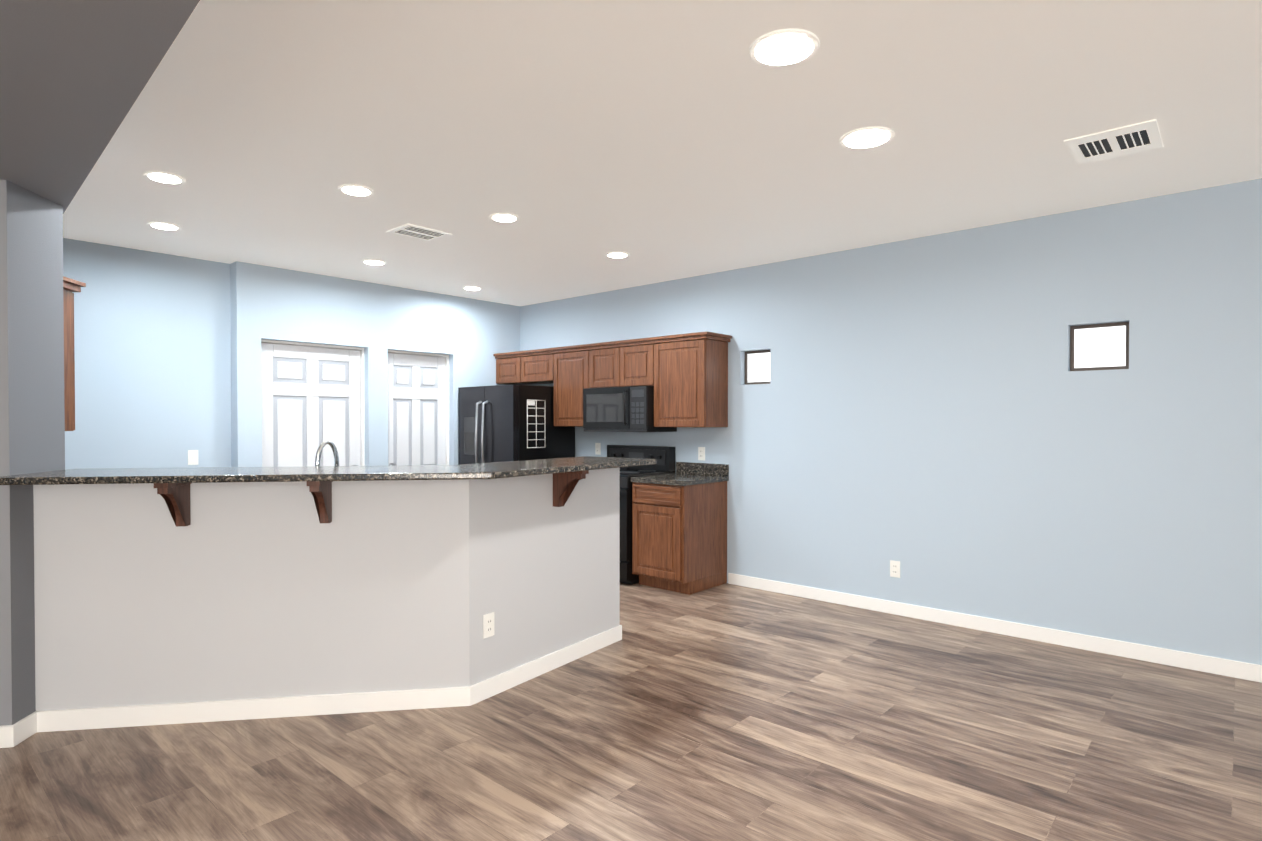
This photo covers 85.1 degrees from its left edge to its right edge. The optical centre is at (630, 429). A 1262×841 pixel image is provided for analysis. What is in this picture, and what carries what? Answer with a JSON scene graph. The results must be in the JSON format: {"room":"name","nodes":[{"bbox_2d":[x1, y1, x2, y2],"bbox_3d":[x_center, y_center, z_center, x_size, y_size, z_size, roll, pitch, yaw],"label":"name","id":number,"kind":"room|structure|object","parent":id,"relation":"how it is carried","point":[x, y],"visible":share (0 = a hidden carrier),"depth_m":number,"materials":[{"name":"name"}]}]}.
{"room":"kitchen","nodes":[
{"label":"kitchen","id":0,"kind":"room"},
{"bbox_2d":[0,180,64,725],"bbox_3d":[-4.195,0.018,2.791,3.200,2.620,0.350,0,1,-9],"label":"wall","id":1,"kind":"structure","parent":0,"point":[32,424],"depth_m":2.95,"materials":[{"name":"grey paint"}]},
{"bbox_2d":[0,711,36,747],"bbox_3d":[-4.189,1.282,2.807,3.212,0.090,0.374,0,1,-9],"label":"baseboard","id":2,"kind":"structure","parent":1,"relation":"attached to","point":[18,732],"depth_m":2.90,"materials":[{"name":"white wood"}]},
{"bbox_2d":[63,276,85,430],"bbox_3d":[-3.557,-0.358,3.234,1.216,0.740,1.367,1,1,42],"label":"upper cabinet","id":3,"kind":"object","parent":1,"relation":"attached to","point":[70,286],"visible":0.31,"depth_m":3.28,"materials":[{"name":"brown wood"}]},
{"bbox_2d":[63,238,519,469],"bbox_3d":[-4.257,-0.002,4.498,0.490,2.620,8.920,1,1,42],"label":"wall","id":4,"kind":"structure","parent":0,"point":[168,364],"depth_m":5.42,"materials":[{"name":"blue paint"}]},
{"bbox_2d":[188,450,197,464],"bbox_3d":[-3.382,0.218,5.316,0.015,0.115,0.070,1,1,42],"label":"light switch","id":5,"kind":"object","parent":4,"relation":"attached to","point":[192,457],"visible":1,"depth_m":5.31,"materials":[{"name":"white plastic"}]},
{"bbox_2d":[261,343,359,466],"bbox_3d":[-2.748,0.284,5.963,0.106,1.998,0.862,1,1,42],"label":"door","id":6,"kind":"structure","parent":4,"relation":"in","point":[310,399],"depth_m":5.95,"materials":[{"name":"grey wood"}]},
{"bbox_2d":[261,339,364,465],"bbox_3d":[-2.786,0.276,5.997,0.125,2.030,0.910,1,1,42],"label":"door frame","id":7,"kind":"structure","parent":4,"relation":"attached to","point":[362,441],"depth_m":6.28,"materials":[{"name":"white wood"}]},
{"bbox_2d":[388,353,445,465],"bbox_3d":[-2.084,0.276,6.711,0.106,1.998,0.662,1,1,42],"label":"door","id":8,"kind":"structure","parent":4,"relation":"in","point":[416,409],"depth_m":6.72,"materials":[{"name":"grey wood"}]},
{"bbox_2d":[388,350,448,464],"bbox_3d":[-2.123,0.267,6.745,0.125,2.030,0.710,1,1,42],"label":"door frame","id":9,"kind":"structure","parent":4,"relation":"attached to","point":[446,397],"depth_m":6.96,"materials":[{"name":"white wood"}]},
{"bbox_2d":[33,467,619,710],"bbox_3d":[-1.353,0.766,3.627,1.314,1.103,2.676,1,1,42],"label":"wall","id":10,"kind":"structure","parent":0,"point":[242,590],"depth_m":3.18,"materials":[{"name":"grey paint"}]},
{"bbox_2d":[153,483,191,526],"bbox_3d":[-1.987,0.327,2.988,0.054,0.210,0.215,0,1,-9],"label":"corbel","id":11,"kind":"object","parent":10,"relation":"attached to","point":[176,496],"visible":0.77,"depth_m":3.02,"materials":[{"name":"brown wood"}]},
{"bbox_2d":[306,481,332,522],"bbox_3d":[-1.391,0.326,3.080,0.054,0.210,0.215,0,1,-9],"label":"corbel","id":12,"kind":"object","parent":10,"relation":"attached to","point":[321,492],"visible":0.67,"depth_m":3.11,"materials":[{"name":"brown wood"}]},
{"bbox_2d":[0,456,656,484],"bbox_3d":[-1.306,0.199,3.510,1.679,0.030,2.835,1,1,42],"label":"countertop","id":13,"kind":"structure","parent":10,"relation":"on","point":[497,470],"depth_m":3.02,"materials":[{"name":"stone"}]},
{"bbox_2d":[37,625,621,731],"bbox_3d":[-1.335,1.273,3.635,1.315,0.090,2.672,1,1,42],"label":"baseboard","id":14,"kind":"structure","parent":10,"relation":"attached to","point":[159,714],"depth_m":3.18,"materials":[{"name":"white wood"}]},
{"bbox_2d":[483,612,493,638],"bbox_3d":[-0.699,0.966,3.388,0.008,0.115,0.070,0,1,35],"label":"outlet","id":15,"kind":"object","parent":10,"relation":"attached to","point":[488,624],"visible":1,"depth_m":3.38,"materials":[{"name":"white plastic"}]},
{"bbox_2d":[553,470,588,506],"bbox_3d":[-0.330,0.319,3.720,0.215,0.210,0.054,0,1,35],"label":"corbel","id":16,"kind":"object","parent":10,"relation":"attached to","point":[564,484],"visible":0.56,"depth_m":3.74,"materials":[{"name":"brown wood"}]},
{"bbox_2d":[0,582,1261,840],"bbox_3d":[-0.608,1.395,1.311,10.200,0.100,8.970,1,1,42],"label":"floor","id":17,"kind":"structure","parent":0,"point":[726,712],"depth_m":2.81,"materials":[{"name":"laminate"}]},
{"bbox_2d":[458,384,574,464],"bbox_3d":[-1.177,0.430,6.913,0.870,1.700,0.867,1,1,42],"label":"fridge","id":18,"kind":"object","parent":17,"relation":"on","point":[492,423],"visible":0.42,"depth_m":6.59,"materials":[{"name":"black metal"}]},
{"bbox_2d":[527,400,544,447],"bbox_3d":[-0.901,-0.051,6.547,0.011,0.457,0.227,1,1,42],"label":"rack","id":19,"kind":"object","parent":18,"relation":"attached to","point":[531,403],"visible":0.98,"depth_m":6.53,"materials":[{"name":"white plastic"}]},
{"bbox_2d":[607,445,674,584],"bbox_3d":[-0.121,0.722,6.103,0.756,1.135,0.702,1,1,42],"label":"range","id":20,"kind":"object","parent":17,"relation":"on","point":[664,456],"visible":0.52,"depth_m":5.82,"materials":[{"name":"black metal"}]},
{"bbox_2d":[630,462,728,594],"bbox_3d":[0.407,0.794,5.708,0.546,1.000,0.630,1,1,42],"label":"base cabinet","id":21,"kind":"object","parent":17,"relation":"on","point":[679,530],"visible":1,"depth_m":5.52,"materials":[{"name":"brown wood"}]},
{"bbox_3d":[-1.481,0.865,3.867,1.570,0.900,2.460,1,1,42],"label":"base cabinet","id":22,"kind":"object","parent":17,"relation":"on","visible":0},
{"bbox_2d":[315,440,338,465],"bbox_3d":[-1.633,0.236,3.663,0.115,0.360,0.156,1,1,42],"label":"faucet","id":23,"kind":"object","parent":22,"relation":"on","point":[321,447],"visible":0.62,"depth_m":3.65,"materials":[{"name":"silver metal"}]},
{"bbox_2d":[63,0,1261,305],"bbox_3d":[-0.608,-1.325,1.280,10.200,0.100,8.970,1,1,42],"label":"ceiling","id":24,"kind":"structure","parent":0,"point":[663,140],"depth_m":2.97,"materials":[{"name":"white paint"}]},
{"bbox_2d":[0,0,199,213],"bbox_3d":[0.041,-1.137,0.544,7.850,0.260,0.460,1,1,42],"label":"soffit","id":25,"kind":"structure","parent":24,"relation":"attached to","point":[75,76],"depth_m":2.00,"materials":[{"name":"grey paint"}]},
{"bbox_2d":[147,221,180,229],"bbox_3d":[-3.003,-1.306,4.427,0.184,0.009,0.184,1,1,42],"label":"recessed light","id":26,"kind":"object","parent":24,"relation":"in","point":[163,225],"visible":1,"depth_m":4.41,"materials":[{"name":"white"}]},
{"bbox_2d":[143,171,185,183],"bbox_3d":[-2.405,-1.296,3.549,0.184,0.009,0.184,1,1,42],"label":"recessed light","id":27,"kind":"object","parent":24,"relation":"in","point":[164,177],"visible":1,"depth_m":3.53,"materials":[{"name":"white"}]},
{"bbox_2d":[338,184,373,195],"bbox_3d":[-1.496,-1.298,3.745,0.184,0.009,0.184,1,1,42],"label":"recessed light","id":28,"kind":"object","parent":24,"relation":"in","point":[354,190],"visible":0.98,"depth_m":3.73,"materials":[{"name":"white"}]},
{"bbox_2d":[362,259,385,264],"bbox_3d":[-2.029,-1.317,5.435,0.184,0.009,0.184,1,1,42],"label":"recessed light","id":29,"kind":"object","parent":24,"relation":"in","point":[373,262],"visible":0.98,"depth_m":5.42,"materials":[{"name":"white"}]},
{"bbox_2d":[386,224,451,241],"bbox_3d":[-1.412,-1.309,4.593,0.270,0.006,0.330,1,1,42],"label":"ceiling vent","id":30,"kind":"object","parent":24,"relation":"in","point":[418,232],"visible":0.98,"depth_m":4.58,"materials":[{"name":"white metal"}]},
{"bbox_2d":[463,286,481,289],"bbox_3d":[-1.498,-1.330,6.501,0.184,0.009,0.184,1,1,42],"label":"recessed light","id":31,"kind":"object","parent":24,"relation":"in","point":[471,288],"visible":1,"depth_m":6.48,"materials":[{"name":"white"}]},
{"bbox_2d":[489,213,518,221],"bbox_3d":[-0.782,-1.304,4.248,0.184,0.009,0.184,1,1,42],"label":"recessed light","id":32,"kind":"object","parent":24,"relation":"in","point":[502,217],"visible":0.96,"depth_m":4.22,"materials":[{"name":"white"}]},
{"bbox_2d":[605,252,629,257],"bbox_3d":[-0.102,-1.315,5.196,0.184,0.009,0.184,1,1,42],"label":"recessed light","id":33,"kind":"object","parent":24,"relation":"in","point":[617,254],"visible":0.98,"depth_m":5.17,"materials":[{"name":"white"}]},
{"bbox_2d":[749,28,819,66],"bbox_3d":[0.516,-1.282,2.322,0.234,0.009,0.234,1,1,42],"label":"recessed light","id":34,"kind":"object","parent":24,"relation":"in","point":[784,47],"visible":1,"depth_m":2.30,"materials":[{"name":"white"}]},
{"bbox_2d":[839,126,894,148],"bbox_3d":[1.046,-1.290,3.055,0.234,0.009,0.234,1,1,42],"label":"recessed light","id":35,"kind":"object","parent":24,"relation":"in","point":[867,137],"visible":1,"depth_m":3.03,"materials":[{"name":"white"}]},
{"bbox_2d":[1064,119,1163,164],"bbox_3d":[2.190,-1.292,3.118,0.330,0.006,0.380,1,1,42],"label":"ceiling vent","id":36,"kind":"object","parent":24,"relation":"in","point":[1121,141],"visible":0.98,"depth_m":3.10,"materials":[{"name":"white metal"}]},
{"bbox_2d":[520,178,1261,664],"bbox_3d":[2.285,-0.003,4.557,10.200,2.620,0.150,1,1,42],"label":"wall","id":37,"kind":"structure","parent":0,"point":[940,422],"depth_m":4.37,"materials":[{"name":"blue paint"}]},
{"bbox_2d":[493,355,528,384],"bbox_3d":[-1.150,-0.625,7.268,0.465,0.293,0.338,1,1,42],"label":"upper cabinet","id":38,"kind":"object","parent":37,"relation":"attached to","point":[504,363],"depth_m":7.20,"materials":[{"name":"brown wood"}]},
{"bbox_2d":[513,348,552,384],"bbox_3d":[-0.855,-0.622,7.006,0.559,0.293,0.338,1,1,42],"label":"upper cabinet","id":39,"kind":"object","parent":37,"relation":"attached to","point":[531,367],"depth_m":6.90,"materials":[{"name":"brown wood"}]},
{"bbox_2d":[549,347,588,426],"bbox_3d":[-0.462,-0.396,6.661,0.490,0.738,0.338,1,1,42],"label":"upper cabinet","id":40,"kind":"object","parent":37,"relation":"attached to","point":[570,364],"depth_m":6.54,"materials":[{"name":"brown wood"}]},
{"bbox_2d":[595,443,600,454],"bbox_3d":[-0.327,0.192,6.769,0.070,0.115,0.008,1,1,42],"label":"outlet","id":41,"kind":"object","parent":37,"relation":"attached to","point":[597,448],"visible":1,"depth_m":6.76,"materials":[{"name":"white plastic"}]},
{"bbox_2d":[589,343,612,387],"bbox_3d":[-0.113,-0.570,6.349,0.443,0.383,0.338,1,1,42],"label":"upper cabinet","id":42,"kind":"object","parent":37,"relation":"attached to","point":[600,354],"depth_m":6.26,"materials":[{"name":"brown wood"}]},
{"bbox_2d":[613,339,652,386],"bbox_3d":[0.133,-0.567,6.131,0.452,0.383,0.338,1,1,42],"label":"upper cabinet","id":43,"kind":"object","parent":37,"relation":"attached to","point":[633,360],"depth_m":6.00,"materials":[{"name":"brown wood"}]},
{"bbox_2d":[583,386,676,431],"bbox_3d":[-0.028,-0.177,6.199,0.767,0.394,0.452,1,1,42],"label":"microwave","id":44,"kind":"object","parent":43,"relation":"attached to","point":[620,409],"visible":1,"depth_m":6.00,"materials":[{"name":"black"}]},
{"bbox_2d":[653,335,728,426],"bbox_3d":[0.502,-0.386,5.806,0.533,0.738,0.338,1,1,42],"label":"upper cabinet","id":45,"kind":"object","parent":37,"relation":"attached to","point":[685,376],"depth_m":5.65,"materials":[{"name":"brown wood"}]},
{"bbox_2d":[698,447,704,459],"bbox_3d":[0.609,0.211,5.939,0.070,0.115,0.008,1,1,42],"label":"outlet","id":46,"kind":"object","parent":37,"relation":"attached to","point":[701,453],"visible":1,"depth_m":5.93,"materials":[{"name":"white plastic"}]},
{"bbox_2d":[745,350,769,384],"bbox_3d":[1.060,-0.505,5.641,0.276,0.276,0.035,1,1,42],"label":"window","id":47,"kind":"structure","parent":37,"relation":"in","point":[757,367],"depth_m":5.65,"materials":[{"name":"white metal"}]},
{"bbox_2d":[890,560,899,577],"bbox_3d":[1.858,0.984,4.840,0.070,0.115,0.008,1,1,42],"label":"outlet","id":48,"kind":"object","parent":37,"relation":"attached to","point":[894,568],"visible":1,"depth_m":4.84,"materials":[{"name":"white plastic"}]},
{"bbox_2d":[728,573,1261,682],"bbox_3d":[3.357,1.274,3.512,6.790,0.090,0.012,1,1,42],"label":"baseboard","id":49,"kind":"structure","parent":37,"relation":"attached to","point":[1214,665],"depth_m":4.30,"materials":[{"name":"white wood"}]},
{"bbox_2d":[1070,322,1128,370],"bbox_3d":[2.796,-0.488,4.102,0.296,0.276,0.035,1,1,42],"label":"window","id":50,"kind":"structure","parent":37,"relation":"in","point":[1105,346],"depth_m":4.10,"materials":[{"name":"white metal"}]}
]}

